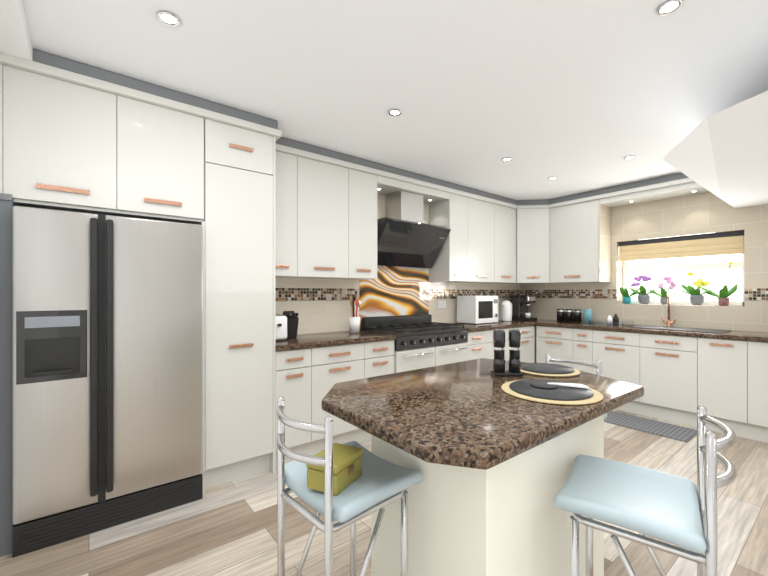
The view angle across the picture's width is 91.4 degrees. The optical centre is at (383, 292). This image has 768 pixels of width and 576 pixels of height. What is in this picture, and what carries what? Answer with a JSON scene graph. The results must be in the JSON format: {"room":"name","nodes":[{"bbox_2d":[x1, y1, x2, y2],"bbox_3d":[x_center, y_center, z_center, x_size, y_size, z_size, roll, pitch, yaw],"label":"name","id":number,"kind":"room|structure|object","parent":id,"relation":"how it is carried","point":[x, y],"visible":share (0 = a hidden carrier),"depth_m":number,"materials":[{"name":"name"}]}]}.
{"room":"kitchen","nodes":[
{"label":"kitchen","id":0,"kind":"room"},
{"bbox_2d":[0,409,767,575],"bbox_3d":[1.779,1.325,1.782,5.920,0.050,6.000,0,0,-38],"label":"floor","id":1,"kind":"structure","parent":0,"point":[228,529],"depth_m":1.99,"materials":[{"name":"brown wood"}]},
{"bbox_2d":[12,206,202,557],"bbox_3d":[-1.658,0.435,2.325,0.860,1.730,0.685,0,0,-38],"label":"refrigerator","id":2,"kind":"object","parent":1,"relation":"on","point":[107,371],"visible":1,"depth_m":2.03,"materials":[{"name":"grey metal"}]},
{"bbox_2d":[0,64,275,556],"bbox_3d":[-1.517,0.085,2.497,1.419,2.430,0.595,0,0,-38],"label":"tall cabinet","id":3,"kind":"object","parent":1,"relation":"on","point":[67,146],"visible":0.94,"depth_m":2.36,"materials":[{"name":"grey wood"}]},
{"bbox_2d":[276,340,393,467],"bbox_3d":[-0.521,0.861,3.285,1.119,0.879,0.588,0,0,-38],"label":"base unit","id":4,"kind":"object","parent":1,"relation":"on","point":[304,376],"depth_m":2.94,"materials":[{"name":"beige wood"}]},
{"bbox_2d":[276,330,395,350],"bbox_3d":[-0.515,0.400,3.281,1.123,0.039,0.603,0,0,-38],"label":"countertop","id":5,"kind":"structure","parent":4,"relation":"on","point":[302,341],"depth_m":3.13,"materials":[{"name":"brown stone"}]},
{"bbox_2d":[276,314,286,341],"bbox_3d":[-0.904,0.278,3.033,0.150,0.203,0.315,0,0,-38],"label":"toaster","id":6,"kind":"object","parent":5,"relation":"on","point":[281,327],"visible":0.42,"depth_m":2.93,"materials":[{"name":"white plastic"}]},
{"bbox_2d":[282,311,298,338],"bbox_3d":[-0.800,0.266,3.167,0.100,0.227,0.228,0,0,-38],"label":"knife block","id":7,"kind":"object","parent":5,"relation":"on","point":[292,322],"visible":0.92,"depth_m":3.12,"materials":[{"name":"black plastic"}]},
{"bbox_2d":[349,295,359,332],"bbox_3d":[-0.282,0.199,3.634,0.121,0.361,0.110,0,0,-38],"label":"utensil holder","id":8,"kind":"object","parent":5,"relation":"on","point":[354,323],"visible":1,"depth_m":3.60,"materials":[{"name":"white ceramic"}]},
{"bbox_2d":[276,396,422,575],"bbox_3d":[-0.139,0.819,1.226,0.411,0.962,0.365,0,0,-43],"label":"stool","id":9,"kind":"object","parent":1,"relation":"on","point":[351,484],"visible":1,"depth_m":1.15,"materials":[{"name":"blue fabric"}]},
{"bbox_2d":[360,314,467,372],"bbox_3d":[0.339,0.775,3.922,1.004,1.050,0.634,0,0,-38],"label":"range cooker","id":10,"kind":"object","parent":1,"relation":"on","point":[421,341],"visible":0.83,"depth_m":3.75,"materials":[{"name":"grey metal"}]},
{"bbox_2d":[371,418,603,575],"bbox_3d":[0.395,0.861,1.551,0.780,0.879,0.650,0,0,-38],"label":"kitchen island","id":11,"kind":"object","parent":1,"relation":"on","point":[506,522],"depth_m":1.22,"materials":[{"name":"white paint"}]},
{"bbox_2d":[321,358,643,485],"bbox_3d":[0.426,0.399,1.551,1.288,0.042,0.830,0,0,-38],"label":"island countertop","id":12,"kind":"structure","parent":11,"relation":"on","point":[457,420],"depth_m":1.21,"materials":[{"name":"brown stone"}]},
{"bbox_2d":[491,329,523,375],"bbox_3d":[0.569,0.274,1.735,0.132,0.207,0.076,0,0,-1],"label":"salt","id":13,"kind":"object","parent":12,"relation":"on","point":[514,345],"visible":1,"depth_m":1.71,"materials":[{"name":"black"}]},
{"bbox_2d":[521,363,580,374],"bbox_3d":[0.791,0.370,1.832,0.300,0.014,0.300,0,0,-41],"label":"placemat","id":14,"kind":"object","parent":12,"relation":"on","point":[558,368],"depth_m":1.83,"materials":[{"name":"grey stone"}]},
{"bbox_2d":[501,368,603,404],"bbox_3d":[0.634,0.363,1.434,0.356,0.028,0.356,0,0,-41],"label":"placemat","id":15,"kind":"object","parent":12,"relation":"on","point":[550,392],"depth_m":1.40,"materials":[{"name":"grey stone"}]},
{"bbox_2d":[466,326,534,362],"bbox_3d":[1.247,0.861,4.676,1.343,0.879,0.588,0,0,-38],"label":"base unit","id":16,"kind":"object","parent":1,"relation":"on","point":[480,343],"depth_m":4.32,"materials":[{"name":"beige wood"}]},
{"bbox_2d":[452,319,535,331],"bbox_3d":[1.240,0.400,4.657,1.317,0.039,0.609,0,0,-38],"label":"countertop","id":17,"kind":"structure","parent":16,"relation":"on","point":[500,324],"depth_m":4.52,"materials":[{"name":"brown stone"}]},
{"bbox_2d":[457,296,497,323],"bbox_3d":[1.185,0.207,4.728,0.450,0.345,0.315,0,0,-38],"label":"microwave","id":18,"kind":"object","parent":17,"relation":"on","point":[476,309],"visible":1,"depth_m":4.60,"materials":[{"name":"white plastic"}]},
{"bbox_2d":[501,300,511,320],"bbox_3d":[1.665,0.237,5.077,0.226,0.285,0.146,0,0,-38],"label":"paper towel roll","id":19,"kind":"object","parent":17,"relation":"on","point":[506,310],"visible":1,"depth_m":5.01,"materials":[{"name":"white paper"}]},
{"bbox_2d":[546,353,606,419],"bbox_3d":[0.890,0.819,1.910,0.411,0.962,0.365,0,0,-38],"label":"stool","id":20,"kind":"object","parent":1,"relation":"on","point":[598,366],"visible":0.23,"depth_m":2.00,"materials":[{"name":"silver metal"}]},
{"bbox_2d":[554,405,736,575],"bbox_3d":[0.760,0.819,1.106,0.411,0.962,0.365,0,0,37],"label":"stool","id":21,"kind":"object","parent":1,"relation":"on","point":[669,508],"visible":1,"depth_m":1.05,"materials":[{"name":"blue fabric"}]},
{"bbox_2d":[604,411,696,441],"bbox_3d":[2.543,1.294,3.706,0.420,0.012,0.820,0,0,-38],"label":"floor mat","id":22,"kind":"object","parent":1,"relation":"on","point":[675,432],"visible":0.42,"depth_m":3.62,"materials":[{"name":"grey fabric"}]},
{"bbox_2d":[536,325,767,442],"bbox_3d":[3.101,0.861,3.903,0.614,0.879,4.098,0,0,-38],"label":"base unit","id":23,"kind":"object","parent":1,"relation":"on","point":[679,379],"depth_m":3.68,"materials":[{"name":"beige wood"}]},
{"bbox_2d":[517,319,767,341],"bbox_3d":[3.090,0.400,3.893,0.645,0.039,4.098,0,0,-38],"label":"countertop","id":24,"kind":"structure","parent":23,"relation":"on","point":[733,334],"depth_m":3.77,"materials":[{"name":"brown stone"}]},
{"bbox_2d":[510,295,536,320],"bbox_3d":[1.971,0.204,5.305,0.220,0.350,0.300,0,0,-38],"label":"coffee machine","id":25,"kind":"object","parent":24,"relation":"on","point":[520,304],"visible":0.94,"depth_m":5.25,"materials":[{"name":"black plastic"}]},
{"bbox_2d":[581,309,591,322],"bbox_3d":[2.600,0.290,4.782,0.101,0.178,0.101,0,0,43],"label":"canister","id":26,"kind":"object","parent":24,"relation":"on","point":[587,313],"depth_m":4.75,"materials":[{"name":"blue glass"}]},
{"bbox_2d":[589,314,633,326],"bbox_3d":[2.646,0.309,4.367,0.320,0.140,0.350,0,0,-38],"label":"acrylic tray","id":27,"kind":"object","parent":24,"relation":"on","point":[614,322],"visible":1,"depth_m":4.27,"materials":[{"name":"white"}]},
{"bbox_2d":[661,291,675,326],"bbox_3d":[3.113,0.181,4.130,0.206,0.395,0.138,0,0,-38],"label":"mixer tap","id":28,"kind":"object","parent":24,"relation":"on","point":[669,322],"visible":0.96,"depth_m":4.17,"materials":[{"name":"orange metal"}]},
{"bbox_2d":[630,325,730,332],"bbox_3d":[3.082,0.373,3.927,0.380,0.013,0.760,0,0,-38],"label":"sink","id":29,"kind":"object","parent":24,"relation":"in","point":[683,329],"visible":1,"depth_m":3.84,"materials":[{"name":"black"}]},
{"bbox_2d":[22,0,767,199],"bbox_3d":[1.779,-1.265,1.782,5.920,0.030,6.000,0,0,-38],"label":"ceiling","id":30,"kind":"structure","parent":0,"point":[576,96],"depth_m":2.11,"materials":[{"name":"white paint"}]},
{"bbox_2d":[157,11,179,26],"bbox_3d":[-0.978,-1.244,1.704,0.094,0.010,0.094,0,0,-38],"label":"recessed light","id":31,"kind":"object","parent":30,"relation":"in","point":[168,19],"visible":1,"depth_m":1.71,"materials":[{"name":"silver metal"}]},
{"bbox_2d":[33,49,688,205],"bbox_3d":[0.650,-1.212,3.055,5.515,0.074,2.398,0,0,-38],"label":"molding","id":32,"kind":"structure","parent":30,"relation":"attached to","point":[42,57],"depth_m":2.69,"materials":[{"name":"grey paint"}]},
{"bbox_2d":[388,110,400,115],"bbox_3d":[0.074,-1.244,2.590,0.094,0.010,0.094,0,0,-38],"label":"recessed light","id":33,"kind":"object","parent":30,"relation":"in","point":[394,112],"visible":1,"depth_m":2.59,"materials":[{"name":"silver metal"}]},
{"bbox_2d":[502,158,511,161],"bbox_3d":[1.146,-1.244,3.498,0.094,0.010,0.094,0,0,-38],"label":"recessed light","id":34,"kind":"object","parent":30,"relation":"in","point":[506,159],"visible":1,"depth_m":3.50,"materials":[{"name":"silver metal"}]},
{"bbox_2d":[624,156,635,159],"bbox_3d":[2.259,-1.244,3.447,0.094,0.010,0.094,0,0,-38],"label":"recessed light","id":35,"kind":"object","parent":30,"relation":"in","point":[629,157],"visible":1,"depth_m":3.45,"materials":[{"name":"silver metal"}]},
{"bbox_2d":[656,0,682,15],"bbox_3d":[1.244,-1.244,1.633,0.094,0.010,0.094,0,0,-38],"label":"recessed light","id":36,"kind":"object","parent":30,"relation":"in","point":[669,7],"visible":1,"depth_m":1.64,"materials":[{"name":"silver metal"}]},
{"bbox_2d":[662,91,767,207],"bbox_3d":[3.451,-1.054,1.565,2.959,0.389,3.389,0,0,-38],"label":"bulkhead","id":37,"kind":"object","parent":30,"relation":"attached to","point":[723,155],"visible":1,"depth_m":2.33,"materials":[{"name":"white paint"}]},
{"bbox_2d":[521,192,767,362],"bbox_3d":[3.976,0.025,3.510,0.270,2.550,5.800,0,0,-38],"label":"wall","id":38,"kind":"structure","parent":0,"point":[701,213],"depth_m":4.16,"materials":[{"name":"tile"}]},
{"bbox_2d":[552,199,611,282],"bbox_3d":[2.530,-0.633,4.861,0.328,0.994,0.630,0,0,-38],"label":"upper cabinet","id":39,"kind":"object","parent":38,"relation":"attached to","point":[581,232],"depth_m":4.69,"materials":[{"name":"grey wood"}]},
{"bbox_2d":[548,178,694,207],"bbox_3d":[2.786,-1.153,4.489,0.385,0.045,2.010,0,0,-38],"label":"crown molding","id":40,"kind":"structure","parent":39,"relation":"on","point":[686,180],"depth_m":4.28,"materials":[{"name":"grey wood"}]},
{"bbox_2d":[620,285,642,303],"bbox_3d":[3.035,0.013,4.590,0.144,0.241,0.250,0,0,-38],"label":"orchid plant","id":41,"kind":"object","parent":38,"relation":"on","point":[627,298],"visible":0.98,"depth_m":4.61,"materials":[{"name":"green plant"}]},
{"bbox_2d":[629,275,656,303],"bbox_3d":[3.121,-0.042,4.507,0.142,0.353,0.277,0,0,-38],"label":"orchid plant","id":42,"kind":"object","parent":38,"relation":"on","point":[643,296],"visible":0.98,"depth_m":4.48,"materials":[{"name":"green plant"}]},
{"bbox_2d":[521,288,767,300],"bbox_3d":[3.868,0.015,3.425,0.004,0.120,5.780,0,0,-38],"label":"tile border","id":43,"kind":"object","parent":38,"relation":"attached to","point":[755,294],"depth_m":4.89,"materials":[{"name":"multicoloured tile"}]},
{"bbox_2d":[648,276,679,304],"bbox_3d":[3.232,-0.029,4.332,0.152,0.327,0.314,0,0,-38],"label":"orchid plant","id":44,"kind":"object","parent":38,"relation":"on","point":[663,292],"visible":0.96,"depth_m":4.30,"materials":[{"name":"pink plant"}]},
{"bbox_2d":[619,230,743,260],"bbox_3d":[3.308,-0.524,4.255,0.042,0.248,1.145,0,0,-38],"label":"blind","id":45,"kind":"object","parent":38,"relation":"attached to","point":[723,243],"visible":0.85,"depth_m":4.17,"materials":[{"name":"beige fabric"}]},
{"bbox_2d":[623,254,743,305],"bbox_3d":[3.422,-0.250,4.344,0.070,0.770,1.155,0,0,-38],"label":"window","id":46,"kind":"structure","parent":38,"relation":"in","point":[713,270],"depth_m":4.28,"materials":[{"name":"white glass"}]},
{"bbox_2d":[678,272,712,304],"bbox_3d":[3.418,-0.049,4.117,0.159,0.367,0.295,0,0,-38],"label":"orchid plant","id":47,"kind":"object","parent":38,"relation":"on","point":[696,296],"visible":1,"depth_m":4.08,"materials":[{"name":"green plant"}]},
{"bbox_2d":[700,261,738,305],"bbox_3d":[3.531,-0.097,3.957,0.146,0.461,0.327,0,0,-38],"label":"orchid plant","id":48,"kind":"object","parent":38,"relation":"on","point":[724,294],"visible":0.96,"depth_m":3.90,"materials":[{"name":"green plant"}]},
{"bbox_3d":[-0.045,0.025,4.100,5.920,2.550,0.100,0,0,-38],"label":"wall","id":49,"kind":"structure","parent":0,"visible":0},
{"bbox_2d":[276,151,299,277],"bbox_3d":[-0.928,-0.633,3.130,0.288,0.994,0.328,0,0,-38],"label":"upper cabinet","id":50,"kind":"object","parent":49,"relation":"attached to","point":[287,165],"depth_m":3.04,"materials":[{"name":"grey wood"}]},
{"bbox_2d":[300,157,351,278],"bbox_3d":[-0.618,-0.633,3.374,0.500,0.994,0.328,0,0,-38],"label":"upper cabinet","id":51,"kind":"object","parent":49,"relation":"attached to","point":[326,220],"depth_m":3.25,"materials":[{"name":"grey wood"}]},
{"bbox_2d":[0,52,547,208],"bbox_3d":[0.103,-1.153,3.751,5.515,0.045,0.628,0,0,-38],"label":"crown molding","id":52,"kind":"structure","parent":51,"relation":"on","point":[61,74],"depth_m":2.40,"materials":[{"name":"grey wood"}]},
{"bbox_2d":[348,170,379,279],"bbox_3d":[-0.292,-0.633,3.631,0.330,0.994,0.328,0,0,-38],"label":"upper cabinet","id":53,"kind":"object","parent":49,"relation":"attached to","point":[365,186],"depth_m":3.51,"materials":[{"name":"grey wood"}]},
{"bbox_2d":[276,194,520,333],"bbox_3d":[0.472,-0.330,4.431,4.096,1.460,0.018,0,0,-38],"label":"wall tiles","id":54,"kind":"structure","parent":49,"relation":"attached to","point":[320,305],"depth_m":4.03,"materials":[{"name":"tile"}]},
{"bbox_2d":[377,191,450,267],"bbox_3d":[0.265,-0.672,4.017,0.900,0.772,0.398,0,0,-38],"label":"extractor hood","id":55,"kind":"object","parent":49,"relation":"attached to","point":[407,236],"visible":0.94,"depth_m":3.95,"materials":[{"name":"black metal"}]},
{"bbox_2d":[428,192,467,282],"bbox_3d":[0.765,-0.633,4.462,0.320,0.994,0.328,0,0,-38],"label":"upper cabinet","id":56,"kind":"object","parent":49,"relation":"attached to","point":[449,210],"depth_m":4.33,"materials":[{"name":"grey wood"}]},
{"bbox_2d":[468,198,495,282],"bbox_3d":[1.095,-0.633,4.722,0.520,0.994,0.328,0,0,-38],"label":"upper cabinet","id":57,"kind":"object","parent":49,"relation":"attached to","point":[481,214],"depth_m":4.59,"materials":[{"name":"grey wood"}]},
{"bbox_2d":[496,205,515,282],"bbox_3d":[1.492,-0.633,5.034,0.490,0.994,0.328,0,0,-38],"label":"upper cabinet","id":58,"kind":"object","parent":49,"relation":"attached to","point":[505,216],"depth_m":4.90,"materials":[{"name":"grey wood"}]},
{"bbox_2d":[516,208,551,282],"bbox_3d":[1.995,-0.633,5.022,0.306,0.992,0.306,0,0,-38],"label":"upper cabinet","id":59,"kind":"object","parent":49,"relation":"attached to","point":[533,226],"depth_m":5.01,"materials":[{"name":"grey wood"}]},
{"bbox_3d":[-0.477,0.025,-0.057,0.100,2.550,5.900,0,0,-38],"label":"wall","id":60,"kind":"structure","parent":0,"visible":0},
{"bbox_2d":[0,0,32,60],"bbox_3d":[-0.231,-1.210,-0.179,0.135,0.079,5.204,0,0,-38],"label":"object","id":61,"kind":"structure","parent":60,"relation":"attached to","point":[15,39],"depth_m":1.68,"materials":[{"name":"white paint"}]}
]}

